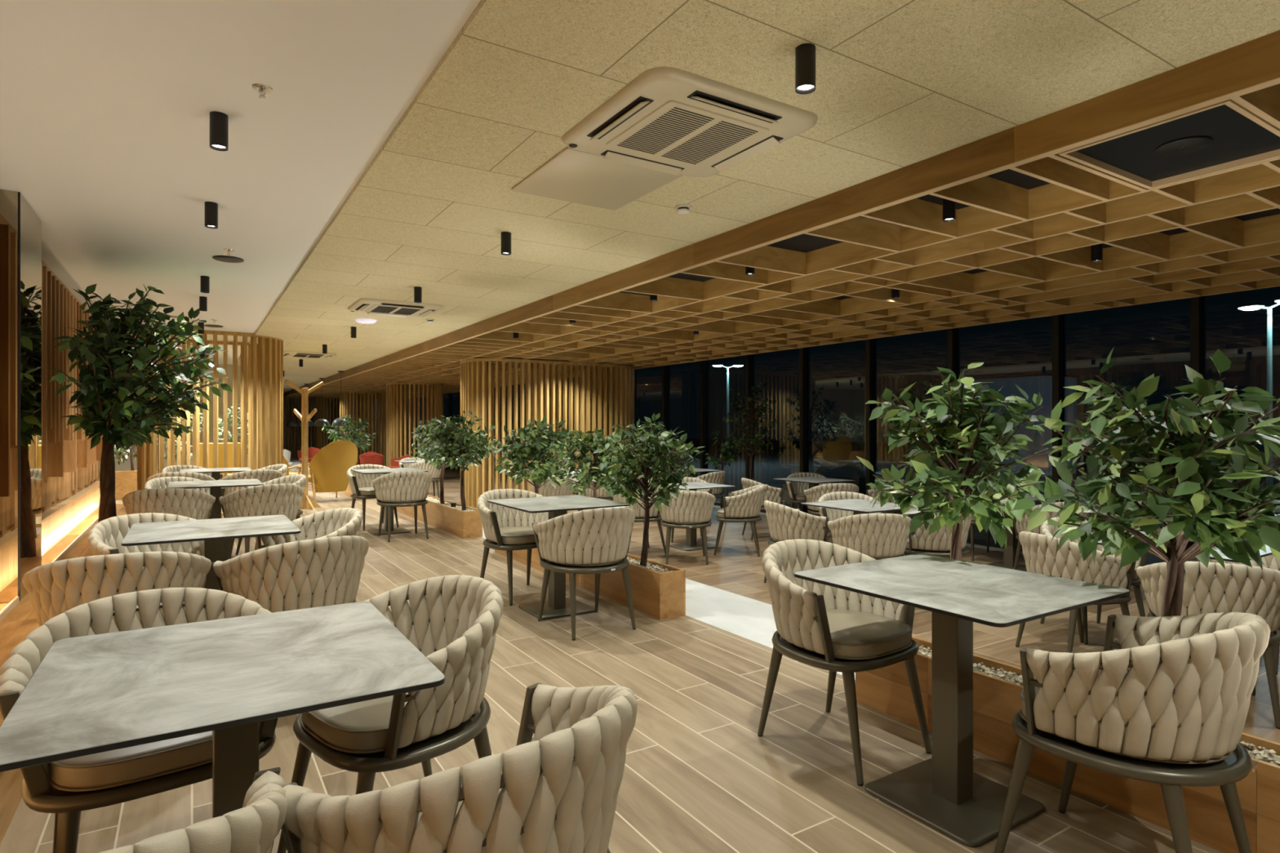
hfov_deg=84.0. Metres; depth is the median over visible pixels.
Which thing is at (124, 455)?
leafy shrub
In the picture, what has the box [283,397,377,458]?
wall
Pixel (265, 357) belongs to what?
slatted partition
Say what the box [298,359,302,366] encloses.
recessed light
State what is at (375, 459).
armchair
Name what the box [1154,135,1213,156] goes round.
speaker grille
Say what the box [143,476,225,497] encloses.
woven armchair
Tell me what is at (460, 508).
gravel
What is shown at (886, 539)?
woven armchair
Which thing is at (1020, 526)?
woven armchair
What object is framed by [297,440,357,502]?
lounge chair
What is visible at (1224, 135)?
access panel
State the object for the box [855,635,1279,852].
planter box
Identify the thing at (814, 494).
woven armchair
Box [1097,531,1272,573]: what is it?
pedestal table
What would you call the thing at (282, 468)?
woven armchair
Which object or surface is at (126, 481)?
planter box
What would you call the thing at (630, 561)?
gravel
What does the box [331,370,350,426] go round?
pendant lamp
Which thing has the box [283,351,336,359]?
air conditioner
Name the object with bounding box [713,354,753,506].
window frame
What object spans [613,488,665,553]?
woven armchair
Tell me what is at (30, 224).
mirror
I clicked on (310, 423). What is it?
pendant lamp
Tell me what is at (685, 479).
woven armchair
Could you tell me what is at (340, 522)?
woven armchair
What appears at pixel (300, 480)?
woven armchair
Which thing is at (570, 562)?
seat cushion
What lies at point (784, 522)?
woven armchair
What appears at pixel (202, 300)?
downlight
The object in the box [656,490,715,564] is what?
woven armchair
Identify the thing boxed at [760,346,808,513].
window frame
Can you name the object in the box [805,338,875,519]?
window frame
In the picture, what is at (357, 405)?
column
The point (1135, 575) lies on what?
seat cushion
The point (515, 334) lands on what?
downlight
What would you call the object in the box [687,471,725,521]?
woven armchair
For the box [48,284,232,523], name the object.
ficus tree
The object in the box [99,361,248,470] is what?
wall
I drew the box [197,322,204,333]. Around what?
downlight
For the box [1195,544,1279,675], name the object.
woven armchair
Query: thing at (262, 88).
sprinkler
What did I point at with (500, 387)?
window
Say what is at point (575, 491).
woven armchair
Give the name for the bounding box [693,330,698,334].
spotlight
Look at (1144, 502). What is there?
woven armchair
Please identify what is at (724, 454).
ficus tree
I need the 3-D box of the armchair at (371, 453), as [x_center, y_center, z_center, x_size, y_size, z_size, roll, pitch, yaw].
[-7.187,1.071,19.009,0.596,0.802,0.491,0,0,-21]
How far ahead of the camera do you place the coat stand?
11.14 m
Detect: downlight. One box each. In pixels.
[196,334,202,345]
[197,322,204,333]
[199,296,207,311]
[200,275,209,293]
[204,201,217,228]
[209,111,228,151]
[322,344,327,353]
[351,326,356,337]
[413,286,422,302]
[501,231,511,255]
[513,332,518,338]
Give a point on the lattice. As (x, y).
(786, 304)
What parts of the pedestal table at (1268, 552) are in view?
post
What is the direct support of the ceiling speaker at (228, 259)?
attached to the ceiling
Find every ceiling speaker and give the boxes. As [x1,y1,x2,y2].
[204,324,222,327]
[212,255,244,262]
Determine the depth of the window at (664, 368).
14.61 m
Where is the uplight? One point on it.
(452, 504)
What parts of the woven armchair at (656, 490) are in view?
backrest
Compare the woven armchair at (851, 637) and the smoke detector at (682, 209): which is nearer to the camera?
the woven armchair at (851, 637)
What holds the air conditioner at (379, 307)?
attached to the ceiling
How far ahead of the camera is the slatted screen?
29.79 m
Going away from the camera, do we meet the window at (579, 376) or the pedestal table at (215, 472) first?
the pedestal table at (215, 472)
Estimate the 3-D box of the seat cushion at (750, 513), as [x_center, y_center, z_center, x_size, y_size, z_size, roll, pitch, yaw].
[1.140,1.006,8.298,0.475,0.079,0.458,0,0,9]
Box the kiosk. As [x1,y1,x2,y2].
[960,373,1079,475]
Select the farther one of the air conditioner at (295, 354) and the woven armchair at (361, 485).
the air conditioner at (295, 354)
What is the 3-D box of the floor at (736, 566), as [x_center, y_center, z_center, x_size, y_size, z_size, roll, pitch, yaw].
[-3.360,1.520,16.203,4.510,0.100,37.000,0,0,-32]
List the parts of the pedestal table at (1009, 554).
plate, post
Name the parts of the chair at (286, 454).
backrest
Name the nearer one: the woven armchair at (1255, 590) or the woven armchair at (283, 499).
the woven armchair at (1255, 590)
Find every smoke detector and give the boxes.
[426,318,434,323]
[675,203,692,214]
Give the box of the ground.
[408,438,1279,531]
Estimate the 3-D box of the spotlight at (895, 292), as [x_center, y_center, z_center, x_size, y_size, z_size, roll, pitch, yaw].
[2.397,-1.277,6.663,0.071,0.146,0.071,0,0,-32]
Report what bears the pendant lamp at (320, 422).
hanging from the ceiling
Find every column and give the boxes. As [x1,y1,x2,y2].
[315,396,339,448]
[339,391,386,466]
[386,382,443,479]
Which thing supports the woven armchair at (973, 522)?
on the floor at (736, 566)
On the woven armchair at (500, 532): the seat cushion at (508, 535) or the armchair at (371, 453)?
the seat cushion at (508, 535)
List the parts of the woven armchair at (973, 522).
leg, seat frame, leg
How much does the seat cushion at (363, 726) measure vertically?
0.079 m
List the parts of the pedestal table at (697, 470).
post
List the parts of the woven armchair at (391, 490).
leg, leg, frame, seat frame, backrest, leg, leg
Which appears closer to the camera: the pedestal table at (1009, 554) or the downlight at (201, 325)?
the pedestal table at (1009, 554)
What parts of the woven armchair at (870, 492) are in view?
backrest, seat frame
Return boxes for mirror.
[0,189,17,602]
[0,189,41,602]
[20,193,41,599]
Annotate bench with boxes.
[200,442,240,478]
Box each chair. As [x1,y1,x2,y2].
[283,448,292,472]
[283,456,314,497]
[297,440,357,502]
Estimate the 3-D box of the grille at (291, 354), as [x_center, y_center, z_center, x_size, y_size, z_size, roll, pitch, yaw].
[-6.145,-1.305,13.148,0.540,0.008,0.540,0,0,-32]
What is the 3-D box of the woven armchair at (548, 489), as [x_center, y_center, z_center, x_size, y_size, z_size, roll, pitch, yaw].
[-1.277,1.075,10.211,0.652,0.790,0.582,0,0,-2]
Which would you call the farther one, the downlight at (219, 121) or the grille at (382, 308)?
the grille at (382, 308)
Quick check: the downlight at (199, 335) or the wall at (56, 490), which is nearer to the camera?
the wall at (56, 490)
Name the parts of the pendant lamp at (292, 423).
lamp shade, cord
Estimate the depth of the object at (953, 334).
9.07 m
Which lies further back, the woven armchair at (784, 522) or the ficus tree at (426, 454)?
the ficus tree at (426, 454)
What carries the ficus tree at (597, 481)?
on the gravel at (630, 561)
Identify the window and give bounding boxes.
[444,392,452,464]
[454,391,460,466]
[494,386,501,473]
[517,384,519,435]
[578,376,579,464]
[634,369,635,483]
[638,364,668,493]
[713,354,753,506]
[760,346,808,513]
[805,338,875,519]
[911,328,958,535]
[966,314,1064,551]
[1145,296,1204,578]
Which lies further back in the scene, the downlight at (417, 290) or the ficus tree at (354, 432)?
the ficus tree at (354, 432)
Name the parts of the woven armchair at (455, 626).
leg, leg, seat frame, leg, frame, backrest, leg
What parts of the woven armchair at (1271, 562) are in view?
frame, backrest, leg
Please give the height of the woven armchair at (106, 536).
0.790 m
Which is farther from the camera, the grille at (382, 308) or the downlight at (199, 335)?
the downlight at (199, 335)
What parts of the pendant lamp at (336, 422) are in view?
lamp shade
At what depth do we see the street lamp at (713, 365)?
46.98 m
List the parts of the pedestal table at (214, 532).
post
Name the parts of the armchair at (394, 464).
seat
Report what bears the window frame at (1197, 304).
on the trim at (715, 506)
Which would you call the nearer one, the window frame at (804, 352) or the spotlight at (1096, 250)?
the spotlight at (1096, 250)
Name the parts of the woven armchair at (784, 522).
backrest, seat frame, frame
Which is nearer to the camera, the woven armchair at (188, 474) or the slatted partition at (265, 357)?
the woven armchair at (188, 474)
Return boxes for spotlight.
[649,294,657,301]
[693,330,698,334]
[745,266,754,275]
[795,43,815,94]
[891,288,899,298]
[942,198,955,222]
[1091,243,1102,262]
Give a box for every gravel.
[425,496,475,511]
[514,524,673,573]
[917,644,1279,765]
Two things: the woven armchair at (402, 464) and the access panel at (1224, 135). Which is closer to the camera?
the access panel at (1224, 135)
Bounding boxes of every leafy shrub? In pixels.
[114,438,157,471]
[156,408,202,465]
[217,403,248,455]
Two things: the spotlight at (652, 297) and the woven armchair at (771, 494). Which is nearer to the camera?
the spotlight at (652, 297)
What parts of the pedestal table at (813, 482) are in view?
post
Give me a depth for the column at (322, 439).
27.95 m
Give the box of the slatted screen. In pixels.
[284,398,333,459]
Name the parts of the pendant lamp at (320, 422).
lamp shade, cord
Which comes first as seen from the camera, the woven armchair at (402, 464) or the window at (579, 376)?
the woven armchair at (402, 464)
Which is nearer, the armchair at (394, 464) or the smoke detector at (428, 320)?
the smoke detector at (428, 320)
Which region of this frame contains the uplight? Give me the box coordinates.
[450,502,456,507]
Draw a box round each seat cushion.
[48,730,212,788]
[301,692,408,751]
[358,487,375,494]
[499,526,535,544]
[565,557,617,566]
[716,507,757,518]
[794,493,805,501]
[826,608,911,657]
[1133,568,1137,577]
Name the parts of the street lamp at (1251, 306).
cross arm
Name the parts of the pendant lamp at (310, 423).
lamp shade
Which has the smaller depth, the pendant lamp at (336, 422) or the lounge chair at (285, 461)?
the lounge chair at (285, 461)
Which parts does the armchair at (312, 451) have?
seat, backrest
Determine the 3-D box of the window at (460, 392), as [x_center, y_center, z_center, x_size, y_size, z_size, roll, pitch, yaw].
[-6.782,0.060,26.230,0.130,2.820,1.313,0,0,-32]
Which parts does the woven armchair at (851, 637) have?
leg, leg, backrest, seat frame, frame, leg, leg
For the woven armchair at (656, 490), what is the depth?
10.88 m
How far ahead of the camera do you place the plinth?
3.74 m
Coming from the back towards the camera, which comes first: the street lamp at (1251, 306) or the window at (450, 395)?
the window at (450, 395)
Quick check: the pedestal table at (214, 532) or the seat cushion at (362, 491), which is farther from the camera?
the seat cushion at (362, 491)
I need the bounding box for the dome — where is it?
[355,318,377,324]
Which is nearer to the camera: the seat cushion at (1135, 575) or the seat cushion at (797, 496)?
the seat cushion at (1135, 575)
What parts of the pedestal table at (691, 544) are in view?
post, plate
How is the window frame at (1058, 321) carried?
on the trim at (715, 506)
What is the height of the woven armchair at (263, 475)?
0.790 m
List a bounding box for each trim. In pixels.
[41,480,100,555]
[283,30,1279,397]
[444,464,1022,555]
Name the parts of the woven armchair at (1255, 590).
frame, backrest, seat frame, leg, leg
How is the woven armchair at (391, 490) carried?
on the floor at (699, 776)
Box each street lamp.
[712,364,743,464]
[1237,297,1279,487]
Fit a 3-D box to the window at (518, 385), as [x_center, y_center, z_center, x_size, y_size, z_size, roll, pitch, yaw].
[-3.993,0.060,21.803,0.130,2.820,1.313,0,0,-32]
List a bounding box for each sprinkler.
[222,248,234,255]
[251,83,272,98]
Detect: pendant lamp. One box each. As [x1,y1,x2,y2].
[286,389,298,426]
[299,383,313,426]
[313,377,329,426]
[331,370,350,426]
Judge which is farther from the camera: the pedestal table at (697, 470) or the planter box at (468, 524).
the pedestal table at (697, 470)
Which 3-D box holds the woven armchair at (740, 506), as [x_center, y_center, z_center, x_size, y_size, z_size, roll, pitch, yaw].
[1.164,1.075,8.294,0.582,0.790,0.652,0,0,9]
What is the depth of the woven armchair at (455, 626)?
1.99 m
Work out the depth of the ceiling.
3.15 m
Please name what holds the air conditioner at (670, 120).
attached to the ceiling
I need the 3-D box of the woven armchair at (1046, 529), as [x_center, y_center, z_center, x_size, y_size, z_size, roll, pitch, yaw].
[3.220,1.075,5.090,0.652,0.790,0.582,0,0,-2]
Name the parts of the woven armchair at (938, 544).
frame, seat frame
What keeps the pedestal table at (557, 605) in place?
on the floor at (699, 776)
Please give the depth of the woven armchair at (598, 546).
4.38 m
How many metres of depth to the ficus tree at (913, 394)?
8.67 m
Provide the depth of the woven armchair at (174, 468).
9.16 m
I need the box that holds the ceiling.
[0,0,1279,393]
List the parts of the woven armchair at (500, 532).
leg, leg, seat frame, backrest, frame, leg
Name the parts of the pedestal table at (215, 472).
post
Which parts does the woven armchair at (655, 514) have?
leg, backrest, seat frame, leg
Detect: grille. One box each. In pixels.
[289,353,325,357]
[365,304,425,315]
[605,99,768,167]
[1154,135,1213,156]
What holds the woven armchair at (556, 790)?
on the floor at (699, 776)
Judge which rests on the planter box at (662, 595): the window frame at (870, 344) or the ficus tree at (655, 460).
the ficus tree at (655, 460)
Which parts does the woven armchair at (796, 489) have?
seat frame, backrest, frame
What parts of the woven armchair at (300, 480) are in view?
leg, backrest, seat frame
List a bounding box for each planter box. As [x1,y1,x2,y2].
[98,469,157,500]
[341,482,373,499]
[396,494,482,538]
[494,548,685,619]
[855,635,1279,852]
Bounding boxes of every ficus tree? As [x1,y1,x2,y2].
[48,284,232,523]
[321,414,356,443]
[331,416,376,465]
[407,415,478,504]
[421,409,502,511]
[492,414,576,493]
[552,428,638,497]
[592,413,704,567]
[705,428,742,508]
[722,382,777,479]
[855,362,1071,559]
[893,376,951,514]
[1013,346,1279,618]
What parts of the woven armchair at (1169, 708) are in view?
leg, leg, frame, seat frame, backrest, leg, leg, tag plate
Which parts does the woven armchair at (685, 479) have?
leg, backrest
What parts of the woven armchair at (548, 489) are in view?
backrest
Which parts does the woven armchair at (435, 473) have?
backrest, leg, seat frame, leg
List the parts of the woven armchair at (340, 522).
frame, backrest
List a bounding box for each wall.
[41,259,99,513]
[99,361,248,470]
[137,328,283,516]
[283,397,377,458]
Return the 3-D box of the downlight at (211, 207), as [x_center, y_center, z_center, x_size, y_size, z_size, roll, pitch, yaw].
[-2.623,-1.293,4.351,0.071,0.146,0.071,0,0,-32]
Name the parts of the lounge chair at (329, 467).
leg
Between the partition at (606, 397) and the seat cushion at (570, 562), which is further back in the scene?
the partition at (606, 397)
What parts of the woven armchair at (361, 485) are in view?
leg, seat frame, leg, backrest, frame, leg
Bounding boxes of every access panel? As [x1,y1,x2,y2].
[511,146,682,209]
[1057,98,1279,189]
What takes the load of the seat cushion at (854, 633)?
on the woven armchair at (851, 637)
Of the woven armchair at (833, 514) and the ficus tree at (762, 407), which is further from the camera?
the ficus tree at (762, 407)
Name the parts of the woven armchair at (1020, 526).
leg, frame, backrest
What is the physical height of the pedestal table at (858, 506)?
0.752 m
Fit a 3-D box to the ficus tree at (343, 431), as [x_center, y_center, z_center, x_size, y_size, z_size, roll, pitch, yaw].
[-6.140,0.385,14.583,0.603,1.255,0.803,0,0,-2]
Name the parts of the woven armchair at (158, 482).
frame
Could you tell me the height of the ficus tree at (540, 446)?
1.128 m
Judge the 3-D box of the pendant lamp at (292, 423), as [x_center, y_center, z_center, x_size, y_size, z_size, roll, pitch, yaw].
[-12.452,-0.675,25.485,0.420,1.330,0.420,0,0,-32]
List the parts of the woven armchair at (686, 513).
leg, leg, seat frame, backrest, leg, leg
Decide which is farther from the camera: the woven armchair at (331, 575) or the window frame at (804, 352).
the window frame at (804, 352)
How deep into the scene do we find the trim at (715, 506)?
8.68 m
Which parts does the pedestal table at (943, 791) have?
post, plate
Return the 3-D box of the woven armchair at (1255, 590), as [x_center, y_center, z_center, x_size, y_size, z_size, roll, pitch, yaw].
[3.032,1.075,3.759,0.652,0.790,0.582,0,0,30]
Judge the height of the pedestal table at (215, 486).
0.752 m
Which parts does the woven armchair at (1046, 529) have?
leg, leg, backrest, leg, frame, seat frame, leg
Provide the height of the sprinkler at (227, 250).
0.038 m
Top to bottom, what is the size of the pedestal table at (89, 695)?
0.752 m
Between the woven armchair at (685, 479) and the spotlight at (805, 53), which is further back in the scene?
the woven armchair at (685, 479)
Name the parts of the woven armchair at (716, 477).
backrest, seat frame, leg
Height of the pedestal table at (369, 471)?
0.752 m
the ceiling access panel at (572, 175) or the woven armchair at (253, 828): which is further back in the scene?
the ceiling access panel at (572, 175)
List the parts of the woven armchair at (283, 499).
leg, leg, frame, backrest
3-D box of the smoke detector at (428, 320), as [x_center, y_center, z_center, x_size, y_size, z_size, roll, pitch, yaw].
[-2.623,-1.318,8.890,0.104,0.044,0.104,0,0,-32]
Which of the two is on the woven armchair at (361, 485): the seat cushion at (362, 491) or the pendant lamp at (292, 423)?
the seat cushion at (362, 491)
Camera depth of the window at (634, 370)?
15.74 m
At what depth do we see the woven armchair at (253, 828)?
0.99 m
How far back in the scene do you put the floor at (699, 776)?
2.82 m
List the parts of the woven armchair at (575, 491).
backrest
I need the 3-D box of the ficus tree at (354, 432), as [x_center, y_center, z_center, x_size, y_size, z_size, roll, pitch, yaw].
[-5.445,0.407,13.482,0.703,1.212,0.837,0,0,15]
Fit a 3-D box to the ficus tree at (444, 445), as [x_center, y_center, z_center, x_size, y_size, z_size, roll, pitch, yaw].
[-2.121,0.406,8.551,0.901,1.214,0.916,0,0,31]
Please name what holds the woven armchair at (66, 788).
on the floor at (699, 776)
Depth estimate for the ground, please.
50.44 m
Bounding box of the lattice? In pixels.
[283,83,1279,399]
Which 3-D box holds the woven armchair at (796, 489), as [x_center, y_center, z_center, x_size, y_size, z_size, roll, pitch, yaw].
[2.426,1.075,10.252,0.652,0.790,0.582,0,0,-2]
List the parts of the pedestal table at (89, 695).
post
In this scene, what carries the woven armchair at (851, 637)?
on the floor at (699, 776)
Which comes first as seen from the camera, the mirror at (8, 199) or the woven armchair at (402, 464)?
the mirror at (8, 199)
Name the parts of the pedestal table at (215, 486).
post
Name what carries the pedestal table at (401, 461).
on the floor at (736, 566)
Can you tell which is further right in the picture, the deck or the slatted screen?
the deck
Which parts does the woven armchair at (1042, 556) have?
leg, leg, backrest, leg, frame, seat frame, leg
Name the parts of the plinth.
light strip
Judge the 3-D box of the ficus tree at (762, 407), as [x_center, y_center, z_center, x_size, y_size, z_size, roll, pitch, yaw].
[1.805,0.386,11.389,0.797,2.175,1.034,0,0,-14]
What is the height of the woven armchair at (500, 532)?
0.790 m
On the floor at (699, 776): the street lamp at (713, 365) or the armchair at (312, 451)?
the armchair at (312, 451)
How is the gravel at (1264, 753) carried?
on the planter box at (997, 701)
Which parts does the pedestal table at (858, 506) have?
post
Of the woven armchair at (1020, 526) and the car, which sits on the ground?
the car
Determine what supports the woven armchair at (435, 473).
on the floor at (736, 566)
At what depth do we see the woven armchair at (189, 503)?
5.79 m
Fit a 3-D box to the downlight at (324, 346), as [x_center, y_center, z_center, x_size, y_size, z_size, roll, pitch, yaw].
[-5.160,-1.267,11.641,0.071,0.146,0.071,0,0,-32]
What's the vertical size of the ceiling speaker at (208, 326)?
0.010 m
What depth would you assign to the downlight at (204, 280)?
6.45 m
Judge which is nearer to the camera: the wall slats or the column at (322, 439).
the wall slats
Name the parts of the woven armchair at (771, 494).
leg, backrest, frame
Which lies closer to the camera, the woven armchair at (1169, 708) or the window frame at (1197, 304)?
the woven armchair at (1169, 708)
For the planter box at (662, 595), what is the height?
0.309 m
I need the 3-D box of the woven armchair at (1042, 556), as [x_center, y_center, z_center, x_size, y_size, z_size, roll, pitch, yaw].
[2.775,1.075,4.576,0.582,0.790,0.652,0,0,-11]
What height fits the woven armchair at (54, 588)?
0.790 m
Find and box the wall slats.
[41,262,102,483]
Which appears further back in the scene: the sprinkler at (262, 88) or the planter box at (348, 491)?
the planter box at (348, 491)
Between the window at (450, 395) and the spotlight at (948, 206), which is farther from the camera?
the window at (450, 395)
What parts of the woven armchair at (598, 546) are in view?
leg, leg, frame, seat frame, backrest, leg, leg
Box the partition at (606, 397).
[460,358,634,509]
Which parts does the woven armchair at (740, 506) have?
leg, seat frame, frame, backrest, leg, leg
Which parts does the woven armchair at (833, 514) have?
backrest, frame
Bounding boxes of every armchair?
[0,587,277,852]
[22,551,211,626]
[87,512,231,575]
[98,767,288,852]
[122,488,215,519]
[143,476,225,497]
[146,471,215,481]
[160,465,222,479]
[212,535,368,613]
[218,469,282,538]
[218,484,303,559]
[235,474,306,555]
[244,463,287,476]
[255,507,362,600]
[276,574,503,852]
[281,683,637,852]
[297,446,320,471]
[346,464,400,530]
[359,451,382,457]
[360,453,383,466]
[371,471,431,542]
[387,454,410,468]
[399,457,428,494]
[408,461,441,497]
[476,488,548,605]
[528,475,573,514]
[532,506,635,640]
[559,467,584,511]
[577,480,617,511]
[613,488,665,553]
[643,474,661,516]
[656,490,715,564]
[670,476,712,542]
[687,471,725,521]
[713,484,764,556]
[741,477,785,540]
[757,538,931,786]
[764,500,829,582]
[786,472,833,516]
[803,483,858,515]
[817,491,885,561]
[826,513,911,561]
[866,479,905,514]
[903,512,972,560]
[963,484,1003,560]
[994,612,1270,852]
[1012,502,1089,569]
[1015,531,1136,653]
[1040,516,1148,644]
[1088,501,1146,531]
[1136,561,1279,728]
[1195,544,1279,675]
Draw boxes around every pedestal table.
[0,601,444,817]
[120,515,301,590]
[167,479,263,558]
[179,466,251,479]
[351,467,428,535]
[394,459,429,462]
[487,494,630,619]
[657,481,735,551]
[675,467,724,477]
[773,476,855,515]
[794,553,1129,846]
[800,498,916,524]
[985,492,1047,571]
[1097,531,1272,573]
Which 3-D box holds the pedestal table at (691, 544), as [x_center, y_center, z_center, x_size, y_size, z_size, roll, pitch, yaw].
[0.626,1.090,8.668,0.750,0.752,0.800,0,0,-32]
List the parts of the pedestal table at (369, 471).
post, plate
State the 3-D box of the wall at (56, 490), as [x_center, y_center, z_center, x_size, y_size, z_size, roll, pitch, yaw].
[-4.527,-0.038,2.289,3.180,2.656,14.700,0,0,-32]
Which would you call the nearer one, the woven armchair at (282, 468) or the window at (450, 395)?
the woven armchair at (282, 468)
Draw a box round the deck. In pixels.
[494,465,1164,564]
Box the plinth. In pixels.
[0,503,126,844]
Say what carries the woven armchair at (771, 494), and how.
on the floor at (736, 566)
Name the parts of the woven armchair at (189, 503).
frame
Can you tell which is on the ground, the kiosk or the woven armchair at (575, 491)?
the kiosk
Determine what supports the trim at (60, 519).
attached to the wall at (56, 490)
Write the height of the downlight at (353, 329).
0.146 m
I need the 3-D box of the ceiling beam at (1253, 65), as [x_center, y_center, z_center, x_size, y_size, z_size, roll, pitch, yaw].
[-5.610,-1.264,14.785,0.050,0.172,36.998,0,0,-32]
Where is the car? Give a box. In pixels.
[815,464,891,513]
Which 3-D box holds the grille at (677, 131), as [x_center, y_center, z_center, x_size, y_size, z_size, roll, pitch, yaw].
[0.206,-1.305,3.215,0.540,0.008,0.540,0,0,-32]
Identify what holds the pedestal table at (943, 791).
on the floor at (699, 776)
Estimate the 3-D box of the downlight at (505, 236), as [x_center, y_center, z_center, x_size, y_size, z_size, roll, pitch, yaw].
[-0.927,-1.267,4.923,0.071,0.146,0.071,0,0,-32]
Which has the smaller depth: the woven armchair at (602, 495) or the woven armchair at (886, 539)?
the woven armchair at (886, 539)
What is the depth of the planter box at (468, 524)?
8.62 m
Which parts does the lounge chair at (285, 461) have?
seat, armrest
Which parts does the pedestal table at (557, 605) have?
plate, post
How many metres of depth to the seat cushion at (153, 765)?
1.73 m
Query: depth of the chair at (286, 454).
15.36 m
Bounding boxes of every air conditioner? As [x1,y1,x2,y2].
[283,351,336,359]
[346,297,444,317]
[561,66,817,177]
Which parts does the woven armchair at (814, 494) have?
seat frame, frame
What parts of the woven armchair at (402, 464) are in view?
backrest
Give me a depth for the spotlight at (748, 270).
5.61 m
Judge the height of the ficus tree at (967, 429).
1.279 m
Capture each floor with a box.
[0,465,1222,852]
[289,457,855,680]
[428,465,1279,743]
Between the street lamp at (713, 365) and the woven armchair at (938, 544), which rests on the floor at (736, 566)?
the woven armchair at (938, 544)
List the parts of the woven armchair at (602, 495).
backrest, seat frame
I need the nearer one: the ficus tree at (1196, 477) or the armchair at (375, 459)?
the ficus tree at (1196, 477)
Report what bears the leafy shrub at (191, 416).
on the planter box at (126, 481)
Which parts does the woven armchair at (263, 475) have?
backrest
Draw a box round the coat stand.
[284,379,324,510]
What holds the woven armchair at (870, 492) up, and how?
on the floor at (736, 566)
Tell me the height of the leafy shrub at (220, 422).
1.238 m

